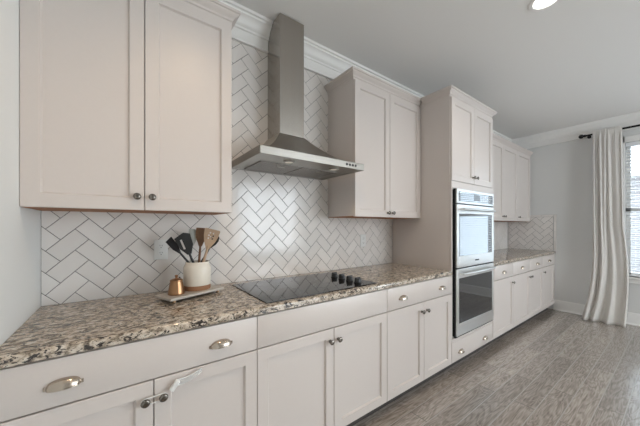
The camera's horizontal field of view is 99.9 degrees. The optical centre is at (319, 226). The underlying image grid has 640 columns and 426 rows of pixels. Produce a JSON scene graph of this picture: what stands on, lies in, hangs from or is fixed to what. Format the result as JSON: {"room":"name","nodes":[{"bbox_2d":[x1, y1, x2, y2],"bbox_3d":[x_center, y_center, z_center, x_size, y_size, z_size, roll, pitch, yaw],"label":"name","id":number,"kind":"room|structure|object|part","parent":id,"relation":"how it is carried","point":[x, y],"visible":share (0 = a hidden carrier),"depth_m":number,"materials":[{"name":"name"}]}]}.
{"room":"kitchen","nodes":[
{"label":"kitchen","id":0,"kind":"room"},
{"bbox_2d":[0,0,40,345],"bbox_3d":[0.138,-0.085,-0.828,0.120,2.775,5.208,0,0,-36],"label":"wall","id":1,"kind":"structure","parent":0,"point":[20,227],"depth_m":0.97,"materials":[{"name":"paint"}]},
{"bbox_2d":[46,79,392,305],"bbox_3d":[0.931,-0.085,3.054,5.994,2.775,0.112,0,0,-36],"label":"wall","id":2,"kind":"structure","parent":0,"point":[329,79],"depth_m":2.56,"materials":[{"name":"grey paint"}]},
{"bbox_2d":[19,0,240,214],"bbox_3d":[-0.896,-0.642,1.406,0.855,1.135,0.365,0,0,-36],"label":"upper cabinet","id":3,"kind":"object","parent":2,"relation":"attached to","point":[125,106],"visible":1,"depth_m":1.24,"materials":[{"name":"paint"}]},
{"bbox_3d":[-0.994,-0.605,1.155,0.400,1.060,0.020,0,0,-36],"label":"door","id":4,"kind":"part","parent":3,"relation":"part of","materials":[{"name":"paint"}]},
{"bbox_3d":[-0.842,-0.137,1.237,0.032,0.032,0.027,0,0,-36],"label":"knob","id":5,"kind":"part","parent":3,"relation":"part of","materials":[{"name":"silver metal"}]},
{"bbox_3d":[-0.793,-0.137,1.273,0.032,0.032,0.027,0,0,-36],"label":"knob","id":6,"kind":"part","parent":3,"relation":"part of","materials":[{"name":"silver metal"}]},
{"bbox_3d":[-0.665,-0.605,1.396,0.408,1.060,0.020,0,0,-36],"label":"door","id":7,"kind":"part","parent":3,"relation":"part of","materials":[{"name":"paint"}]},
{"bbox_3d":[-0.897,-1.174,1.409,0.852,0.072,0.359,0,0,-36],"label":"crown moulding","id":8,"kind":"part","parent":3,"relation":"part of","materials":[{"name":"paint"}]},
{"bbox_2d":[41,39,391,305],"bbox_3d":[-0.292,-0.450,2.081,2.628,1.676,0.007,0,0,-36],"label":"backsplash","id":9,"kind":"structure","parent":2,"relation":"attached to","point":[277,225],"depth_m":1.89,"materials":[{"name":"tile"}]},
{"bbox_2d":[154,239,167,259],"bbox_3d":[-0.943,0.139,1.595,0.072,0.118,0.008,0,0,-36],"label":"wall outlet","id":10,"kind":"object","parent":9,"relation":"attached to","point":[160,246],"visible":1,"depth_m":1.59,"materials":[{"name":"white plastic"}]},
{"bbox_2d":[360,234,365,246],"bbox_3d":[0.417,0.139,2.593,0.072,0.118,0.008,0,0,-36],"label":"wall outlet","id":11,"kind":"object","parent":9,"relation":"attached to","point":[362,236],"visible":1,"depth_m":2.59,"materials":[{"name":"white plastic"}]},
{"bbox_2d":[218,0,272,53],"bbox_3d":[-0.844,-1.378,1.614,1.188,0.190,0.092,0,0,-36],"label":"trim","id":12,"kind":"structure","parent":2,"relation":"attached to","point":[252,29],"depth_m":1.88,"materials":[{"name":"paint"}]},
{"bbox_2d":[232,13,363,179],"bbox_3d":[-0.150,-0.922,1.871,0.788,1.089,0.499,0,0,-36],"label":"range hood","id":13,"kind":"object","parent":2,"relation":"attached to","point":[286,151],"visible":0.95,"depth_m":1.88,"materials":[{"name":"silver metal"}]},
{"bbox_3d":[-0.150,-0.402,1.872,0.761,0.006,0.471,0,0,-36],"label":"underside panel","id":14,"kind":"part","parent":13,"relation":"part of","materials":[{"name":"silver metal"}]},
{"bbox_2d":[324,66,421,218],"bbox_3d":[0.511,-0.642,2.440,0.910,1.135,0.365,0,0,-36],"label":"upper cabinet","id":15,"kind":"object","parent":2,"relation":"attached to","point":[373,122],"visible":1,"depth_m":2.25,"materials":[{"name":"paint"}]},
{"bbox_3d":[0.430,-0.605,2.200,0.410,1.060,0.020,0,0,-36],"label":"door","id":16,"kind":"part","parent":15,"relation":"part of","materials":[{"name":"paint"}]},
{"bbox_3d":[0.509,-1.174,2.441,0.909,0.072,0.359,0,0,-36],"label":"crown moulding","id":17,"kind":"part","parent":15,"relation":"part of","materials":[{"name":"paint"}]},
{"bbox_3d":[0.779,-0.605,2.456,0.448,1.060,0.020,0,0,-36],"label":"door","id":18,"kind":"part","parent":15,"relation":"part of","materials":[{"name":"paint"}]},
{"bbox_2d":[494,222,507,249],"bbox_3d":[2.369,0.145,4.035,2.274,0.486,0.007,0,0,-36],"label":"backsplash","id":19,"kind":"structure","parent":2,"relation":"attached to","point":[500,228],"depth_m":4.52,"materials":[{"name":"tile"}]},
{"bbox_2d":[493,133,518,220],"bbox_3d":[2.466,-0.642,3.875,1.060,1.135,0.365,0,0,-36],"label":"upper cabinet","id":20,"kind":"object","parent":2,"relation":"attached to","point":[504,151],"visible":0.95,"depth_m":3.77,"materials":[{"name":"paint"}]},
{"bbox_3d":[2.338,-0.605,3.601,0.527,1.060,0.020,0,0,-36],"label":"door","id":21,"kind":"part","parent":20,"relation":"part of","materials":[{"name":"paint"}]},
{"bbox_3d":[2.558,-1.174,3.749,1.060,0.072,0.042,0,0,-36],"label":"crown moulding","id":22,"kind":"part","parent":20,"relation":"part of","materials":[{"name":"paint"}]},
{"bbox_3d":[2.765,-0.605,3.915,0.527,1.060,0.020,0,0,-36],"label":"door","id":23,"kind":"part","parent":20,"relation":"part of","materials":[{"name":"paint"}]},
{"bbox_2d":[494,146,532,221],"bbox_3d":[3.144,-0.642,4.373,0.622,1.135,0.365,0,0,-36],"label":"upper cabinet","id":24,"kind":"object","parent":2,"relation":"attached to","point":[523,155],"visible":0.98,"depth_m":4.24,"materials":[{"name":"paint"}]},
{"bbox_3d":[3.205,-0.605,4.237,0.557,1.060,0.020,0,0,-36],"label":"door","id":25,"kind":"part","parent":24,"relation":"part of","materials":[{"name":"paint"}]},
{"bbox_3d":[3.236,-1.174,4.247,0.622,0.072,0.042,0,0,-36],"label":"crown moulding","id":26,"kind":"part","parent":24,"relation":"part of","materials":[{"name":"paint"}]},
{"bbox_2d":[232,0,639,138],"bbox_3d":[2.508,-1.513,0.907,6.054,0.080,5.500,0,0,-36],"label":"ceiling","id":27,"kind":"structure","parent":0,"point":[568,63],"depth_m":2.23,"materials":[{"name":"paint"}]},
{"bbox_2d":[528,0,559,11],"bbox_3d":[1.474,-1.470,1.754,0.184,0.006,0.184,0,0,-36],"label":"recessed light","id":28,"kind":"object","parent":27,"relation":"in","point":[534,5],"visible":1,"depth_m":1.78,"materials":[{"name":"paint"}]},
{"bbox_2d":[533,0,555,8],"bbox_3d":[1.474,-1.471,1.754,0.131,0.002,0.131,0,0,-36],"label":"diffuser","id":29,"kind":"object","parent":28,"relation":"attached to","point":[537,4],"depth_m":1.78,"materials":[{"name":"white plastic"}]},
{"bbox_2d":[353,308,639,425],"bbox_3d":[2.508,1.332,0.907,6.054,0.060,5.500,0,0,-36],"label":"floor","id":30,"kind":"structure","parent":0,"point":[556,368],"depth_m":2.23,"materials":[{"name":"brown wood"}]},
{"bbox_2d":[0,316,256,425],"bbox_3d":[-0.815,0.864,1.281,0.833,0.874,0.664,0,0,-36],"label":"base cabinet","id":31,"kind":"object","parent":30,"relation":"on","point":[105,386],"visible":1,"depth_m":1.02,"materials":[{"name":"paint"}]},
{"bbox_3d":[-0.833,0.512,0.873,0.098,0.030,0.026,0,0,-36],"label":"cup pull","id":32,"kind":"part","parent":31,"relation":"part of","materials":[{"name":"silver metal"}]},
{"bbox_3d":[-0.810,0.896,0.919,0.410,0.611,0.020,0,0,-36],"label":"door","id":33,"kind":"part","parent":31,"relation":"part of","materials":[{"name":"paint"}]},
{"bbox_3d":[-0.652,0.660,1.005,0.032,0.032,0.027,0,0,-36],"label":"knob","id":34,"kind":"part","parent":31,"relation":"part of","materials":[{"name":"silver metal"}]},
{"bbox_3d":[-0.605,0.660,1.040,0.032,0.032,0.027,0,0,-36],"label":"knob","id":35,"kind":"part","parent":31,"relation":"part of","materials":[{"name":"silver metal"}]},
{"bbox_2d":[141,368,201,403],"bbox_3d":[-0.577,0.632,1.059,0.214,0.084,0.017,0,0,-36],"label":"lock","id":36,"kind":"object","parent":31,"relation":"on","point":[175,384],"visible":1,"depth_m":1.06,"materials":[{"name":"white plastic"}]},
{"bbox_3d":[-0.474,0.896,1.165,0.418,0.611,0.020,0,0,-36],"label":"door","id":37,"kind":"part","parent":31,"relation":"part of","materials":[{"name":"paint"}]},
{"bbox_3d":[-0.427,0.512,1.171,0.098,0.030,0.026,0,0,-36],"label":"cup pull","id":38,"kind":"part","parent":31,"relation":"part of","materials":[{"name":"silver metal"}]},
{"bbox_2d":[0,263,451,368],"bbox_3d":[-0.099,0.407,1.818,2.628,0.037,0.644,0,0,-36],"label":"countertop","id":39,"kind":"structure","parent":31,"relation":"on","point":[57,330],"depth_m":1.20,"materials":[{"name":"stone"}]},
{"bbox_2d":[155,285,223,302],"bbox_3d":[-0.713,0.373,1.493,0.150,0.030,0.318,0,0,32],"label":"serving tray","id":40,"kind":"object","parent":39,"relation":"on","point":[187,294],"visible":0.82,"depth_m":1.41,"materials":[{"name":"stone"}]},
{"bbox_2d":[168,275,184,295],"bbox_3d":[-0.762,0.307,1.425,0.081,0.102,0.096,0,0,-36],"label":"sugar pot","id":41,"kind":"object","parent":40,"relation":"on","point":[176,286],"visible":1,"depth_m":1.39,"materials":[{"name":"gold metal"}]},
{"bbox_3d":[-0.757,0.272,1.419,0.062,0.033,0.062,0,0,-36],"label":"lid","id":42,"kind":"part","parent":41,"relation":"part of","materials":[{"name":"gold metal"}]},
{"bbox_2d":[183,260,210,290],"bbox_3d":[-0.703,0.280,1.541,0.145,0.156,0.145,0,0,-36],"label":"utensil crock","id":43,"kind":"object","parent":40,"relation":"on","point":[196,276],"visible":0.95,"depth_m":1.48,"materials":[{"name":"ceramic"}]},
{"bbox_2d":[166,237,189,262],"bbox_3d":[-0.754,0.184,1.498,0.034,0.255,0.203,0,0,43],"label":"spatula","id":44,"kind":"object","parent":43,"relation":"in","point":[170,241],"visible":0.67,"depth_m":1.46,"materials":[{"name":"plastic"}]},
{"bbox_3d":[-0.728,0.220,1.516,0.142,0.183,0.013,0,0,-44],"label":"handle","id":45,"kind":"part","parent":44,"relation":"part of","materials":[{"name":"black plastic"}]},
{"bbox_2d":[174,233,194,262],"bbox_3d":[-0.729,0.173,1.495,0.144,0.275,0.025,0,0,-39],"label":"black turner","id":46,"kind":"object","parent":43,"relation":"in","point":[185,237],"visible":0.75,"depth_m":1.48,"materials":[{"name":"plastic"}]},
{"bbox_2d":[189,229,195,262],"bbox_3d":[-0.737,0.162,1.556,0.046,0.292,0.029,0,0,-36],"label":"spatula","id":47,"kind":"object","parent":43,"relation":"in","point":[192,232],"visible":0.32,"depth_m":1.56,"materials":[{"name":"silver metal"}]},
{"bbox_2d":[196,228,204,262],"bbox_3d":[-0.691,0.158,1.566,0.060,0.300,0.014,0,0,-21],"label":"wooden spatula","id":48,"kind":"object","parent":43,"relation":"in","point":[199,231],"visible":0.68,"depth_m":1.56,"materials":[{"name":"brown wood"}]},
{"bbox_3d":[-0.703,0.203,1.561,0.026,0.210,0.015,0,0,-21],"label":"handle","id":49,"kind":"part","parent":48,"relation":"part of","materials":[{"name":"brown wood"}]},
{"bbox_2d":[201,236,218,261],"bbox_3d":[-0.684,0.180,1.603,0.163,0.261,0.017,0,0,-38],"label":"spoon","id":50,"kind":"object","parent":43,"relation":"in","point":[217,240],"visible":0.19,"depth_m":1.63,"materials":[{"name":"plastic"}]},
{"bbox_2d":[202,228,219,261],"bbox_3d":[-0.641,0.160,1.544,0.131,0.301,0.037,0,0,-36],"label":"slotted turner","id":51,"kind":"object","parent":43,"relation":"in","point":[209,242],"visible":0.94,"depth_m":1.55,"materials":[{"name":"beige wood"}]},
{"bbox_3d":[-0.663,0.210,1.522,0.017,0.199,0.069,0,0,43],"label":"handle","id":52,"kind":"part","parent":51,"relation":"part of","materials":[{"name":"beige wood"}]},
{"bbox_2d":[233,272,376,303],"bbox_3d":[-0.095,0.367,1.789,0.808,0.042,0.522,0,0,-36],"label":"cooktop","id":53,"kind":"object","parent":39,"relation":"in","point":[281,289],"visible":1,"depth_m":1.73,"materials":[{"name":"black glass"}]},
{"bbox_3d":[0.207,0.367,1.886,0.053,0.030,0.053,0,0,-36],"label":"control knob","id":54,"kind":"part","parent":53,"relation":"part of","materials":[{"name":"black plastic"}]},
{"bbox_3d":[0.255,0.367,1.820,0.053,0.030,0.053,0,0,-36],"label":"control knob","id":55,"kind":"part","parent":53,"relation":"part of","materials":[{"name":"black plastic"}]},
{"bbox_2d":[256,289,386,425],"bbox_3d":[-0.100,0.864,1.806,0.940,0.874,0.664,0,0,-36],"label":"base cabinet","id":56,"kind":"object","parent":30,"relation":"on","point":[324,363],"visible":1,"depth_m":1.53,"materials":[{"name":"paint"}]},
{"bbox_3d":[-0.114,0.896,1.430,0.469,0.611,0.020,0,0,-36],"label":"door","id":57,"kind":"part","parent":56,"relation":"part of","materials":[{"name":"paint"}]},
{"bbox_3d":[0.265,0.896,1.708,0.465,0.611,0.020,0,0,-36],"label":"door","id":58,"kind":"part","parent":56,"relation":"part of","materials":[{"name":"paint"}]},
{"bbox_2d":[378,275,450,409],"bbox_3d":[0.623,0.864,2.336,0.852,0.874,0.664,0,0,-36],"label":"base cabinet","id":59,"kind":"object","parent":30,"relation":"on","point":[418,313],"visible":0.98,"depth_m":2.06,"materials":[{"name":"paint"}]},
{"bbox_3d":[0.606,0.512,1.930,0.098,0.030,0.026,0,0,-36],"label":"cup pull","id":60,"kind":"part","parent":59,"relation":"part of","materials":[{"name":"silver metal"}]},
{"bbox_3d":[0.630,0.896,1.976,0.433,0.611,0.020,0,0,-36],"label":"door","id":61,"kind":"part","parent":59,"relation":"part of","materials":[{"name":"paint"}]},
{"bbox_3d":[0.797,0.508,2.099,0.849,0.155,0.020,0,0,-36],"label":"drawer","id":62,"kind":"part","parent":59,"relation":"part of","materials":[{"name":"paint"}]},
{"bbox_3d":[0.973,0.896,2.228,0.413,0.611,0.020,0,0,-36],"label":"door","id":63,"kind":"part","parent":59,"relation":"part of","materials":[{"name":"paint"}]},
{"bbox_2d":[393,85,496,370],"bbox_3d":[1.308,0.046,2.840,0.932,2.512,0.664,0,0,-36],"label":"tall cabinet","id":64,"kind":"object","parent":30,"relation":"on","point":[456,129],"visible":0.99,"depth_m":2.51,"materials":[{"name":"paint"}]},
{"bbox_3d":[1.414,-1.174,2.696,0.932,0.072,0.296,0,0,-36],"label":"crown moulding","id":65,"kind":"part","parent":64,"relation":"part of","materials":[{"name":"paint"}]},
{"bbox_3d":[1.313,-0.768,2.478,0.417,0.733,0.020,0,0,-36],"label":"door","id":66,"kind":"part","parent":64,"relation":"part of","materials":[{"name":"paint"}]},
{"bbox_3d":[1.482,0.310,2.602,0.846,1.415,0.018,0,0,-36],"label":"frame","id":67,"kind":"part","parent":64,"relation":"part of","materials":[{"name":"paint"}]},
{"bbox_3d":[1.483,1.111,2.602,0.837,0.181,0.020,0,0,-36],"label":"drawer","id":68,"kind":"part","parent":64,"relation":"part of","materials":[{"name":"paint"}]},
{"bbox_2d":[452,188,495,338],"bbox_3d":[1.347,0.327,2.774,0.764,1.314,0.616,0,0,-36],"label":"double oven","id":69,"kind":"object","parent":64,"relation":"in","point":[473,267],"visible":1,"depth_m":2.50,"materials":[{"name":"silver metal"}]},
{"bbox_3d":[1.491,0.674,2.581,0.752,0.588,0.030,0,0,-36],"label":"oven door","id":70,"kind":"part","parent":69,"relation":"part of","materials":[{"name":"silver metal"}]},
{"bbox_3d":[1.491,0.087,2.581,0.752,0.561,0.030,0,0,-36],"label":"oven door","id":71,"kind":"part","parent":69,"relation":"part of","materials":[{"name":"silver metal"}]},
{"bbox_3d":[1.494,-0.266,2.577,0.752,0.127,0.020,0,0,-36],"label":"control panel","id":72,"kind":"part","parent":69,"relation":"part of","materials":[{"name":"silver metal"}]},
{"bbox_3d":[1.490,0.662,2.581,0.684,0.402,0.025,0,0,-36],"label":"door glass","id":73,"kind":"part","parent":69,"relation":"part of","materials":[{"name":"black glass"}]},
{"bbox_3d":[1.490,0.077,2.581,0.684,0.382,0.025,0,0,-36],"label":"door glass","id":74,"kind":"part","parent":69,"relation":"part of","materials":[{"name":"glass"}]},
{"bbox_3d":[1.499,-0.265,2.569,0.696,0.089,0.005,0,0,-36],"label":"panel glass","id":75,"kind":"part","parent":69,"relation":"part of","materials":[{"name":"black glass"}]},
{"bbox_3d":[1.515,0.422,2.548,0.653,0.020,0.054,0,0,-36],"label":"handle","id":76,"kind":"part","parent":69,"relation":"part of","materials":[{"name":"silver metal"}]},
{"bbox_3d":[1.515,-0.150,2.548,0.653,0.020,0.054,0,0,-36],"label":"handle","id":77,"kind":"part","parent":69,"relation":"part of","materials":[{"name":"silver metal"}]},
{"bbox_3d":[1.652,-0.768,2.726,0.417,0.733,0.020,0,0,-36],"label":"door","id":78,"kind":"part","parent":64,"relation":"part of","materials":[{"name":"paint"}]},
{"bbox_2d":[485,262,514,345],"bbox_3d":[1.881,0.864,3.260,0.571,0.874,0.664,0,0,-36],"label":"base cabinet","id":79,"kind":"object","parent":30,"relation":"on","point":[502,322],"visible":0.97,"depth_m":3.02,"materials":[{"name":"paint"}]},
{"bbox_3d":[2.055,0.896,3.022,0.569,0.611,0.020,0,0,-36],"label":"door","id":80,"kind":"part","parent":79,"relation":"part of","materials":[{"name":"paint"}]},
{"bbox_3d":[2.055,0.508,3.022,0.569,0.155,0.020,0,0,-36],"label":"drawer","id":81,"kind":"part","parent":79,"relation":"part of","materials":[{"name":"paint"}]},
{"bbox_2d":[506,256,542,333],"bbox_3d":[2.555,0.864,3.755,1.101,0.874,0.664,0,0,-36],"label":"base cabinet","id":82,"kind":"object","parent":30,"relation":"on","point":[528,273],"visible":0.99,"depth_m":3.47,"materials":[{"name":"paint"}]},
{"bbox_3d":[2.512,0.508,3.358,0.560,0.155,0.020,0,0,-36],"label":"drawer","id":83,"kind":"part","parent":82,"relation":"part of","materials":[{"name":"paint"}]},
{"bbox_3d":[2.512,0.896,3.358,0.560,0.611,0.020,0,0,-36],"label":"door","id":84,"kind":"part","parent":82,"relation":"part of","materials":[{"name":"paint"}]},
{"bbox_2d":[493,248,555,265],"bbox_3d":[2.562,0.407,3.772,2.274,0.037,0.644,0,0,-36],"label":"countertop","id":85,"kind":"structure","parent":82,"relation":"on","point":[508,255],"depth_m":3.68,"materials":[{"name":"stone"}]},
{"bbox_3d":[2.957,0.508,3.684,0.536,0.155,0.020,0,0,-36],"label":"drawer","id":86,"kind":"part","parent":82,"relation":"part of","materials":[{"name":"paint"}]},
{"bbox_3d":[2.957,0.896,3.684,0.536,0.611,0.020,0,0,-36],"label":"door","id":87,"kind":"part","parent":82,"relation":"part of","materials":[{"name":"paint"}]},
{"bbox_2d":[536,254,554,315],"bbox_3d":[3.242,0.864,4.259,0.601,0.874,0.664,0,0,-36],"label":"base cabinet","id":88,"kind":"object","parent":30,"relation":"on","point":[548,267],"visible":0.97,"depth_m":4.03,"materials":[{"name":"paint"}]},
{"bbox_3d":[3.390,0.896,4.003,0.535,0.611,0.020,0,0,-36],"label":"door","id":89,"kind":"part","parent":88,"relation":"part of","materials":[{"name":"paint"}]},
{"bbox_3d":[3.390,0.508,4.003,0.535,0.155,0.020,0,0,-36],"label":"drawer","id":90,"kind":"part","parent":88,"relation":"part of","materials":[{"name":"paint"}]},
{"bbox_2d":[527,128,639,313],"bbox_3d":[4.873,-0.085,2.649,0.120,2.775,5.208,0,0,-36],"label":"wall","id":91,"kind":"structure","parent":0,"point":[561,174],"depth_m":4.06,"materials":[{"name":"grey paint"}]},
{"bbox_2d":[304,36,639,148],"bbox_3d":[3.067,-1.378,1.317,4.366,0.190,5.199,0,0,-36],"label":"trim","id":92,"kind":"structure","parent":91,"relation":"attached to","point":[319,59],"depth_m":3.48,"materials":[{"name":"paint"}]},
{"bbox_2d":[508,215,556,250],"bbox_3d":[3.481,0.103,4.435,0.008,0.568,0.646,0,0,-36],"label":"backsplash","id":93,"kind":"structure","parent":91,"relation":"attached to","point":[536,234],"depth_m":4.40,"materials":[{"name":"tile"}]},
{"bbox_2d":[553,300,639,325],"bbox_3d":[4.580,1.223,2.925,0.026,0.158,3.160,0,0,-36],"label":"baseboard","id":94,"kind":"structure","parent":91,"relation":"attached to","point":[570,307],"depth_m":3.98,"materials":[{"name":"paint"}]},
{"bbox_2d":[578,124,639,138],"bbox_3d":[4.325,-1.290,3.168,0.121,0.060,1.863,0,0,-36],"label":"curtain rod","id":95,"kind":"object","parent":91,"relation":"attached to","point":[588,135],"visible":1,"depth_m":3.79,"materials":[{"name":"black metal"}]},
{"bbox_2d":[582,126,628,327],"bbox_3d":[3.830,-0.020,3.629,0.171,2.636,0.438,0,0,-36],"label":"curtain","id":96,"kind":"object","parent":95,"relation":"hanging from","point":[607,299],"visible":1,"depth_m":3.63,"materials":[{"name":"fabric"}]},
{"bbox_2d":[622,134,639,283],"bbox_3d":[4.417,-0.219,3.211,0.150,1.953,1.085,0,0,-36],"label":"window","id":97,"kind":"structure","parent":91,"relation":"in","point":[632,279],"depth_m":3.61,"materials":[{"name":"paint"}]},
{"bbox_3d":[4.390,-0.252,3.198,0.028,1.888,1.061,0,0,-36],"label":"casing","id":98,"kind":"part","parent":97,"relation":"part of","materials":[{"name":"paint"}]},
{"bbox_2d":[626,141,639,276],"bbox_3d":[4.401,-0.227,3.240,0.051,1.778,0.952,0,0,-36],"label":"window blind","id":99,"kind":"object","parent":97,"relation":"attached to","point":[636,143],"visible":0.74,"depth_m":3.57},
{"bbox_3d":[4.399,0.715,3.198,0.106,0.085,1.085,0,0,-36],"label":"sill","id":100,"kind":"part","parent":97,"relation":"part of","materials":[{"name":"paint"}]},
{"label":"outside","id":101,"kind":"structure","parent":0,"visible":0},
{"bbox_3d":[11.573,1.627,7.066,15.850,0.050,22.000,0,0,-36],"label":"patio","id":102,"kind":"object","parent":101,"visible":0},
{"bbox_2d":[631,173,639,271],"bbox_3d":[13.931,-0.108,8.797,4.600,3.420,18.600,0,0,-36],"label":"building","id":103,"kind":"structure","parent":102,"relation":"on","point":[635,223],"depth_m":9.39,"materials":[{"name":"brick"}]}
]}

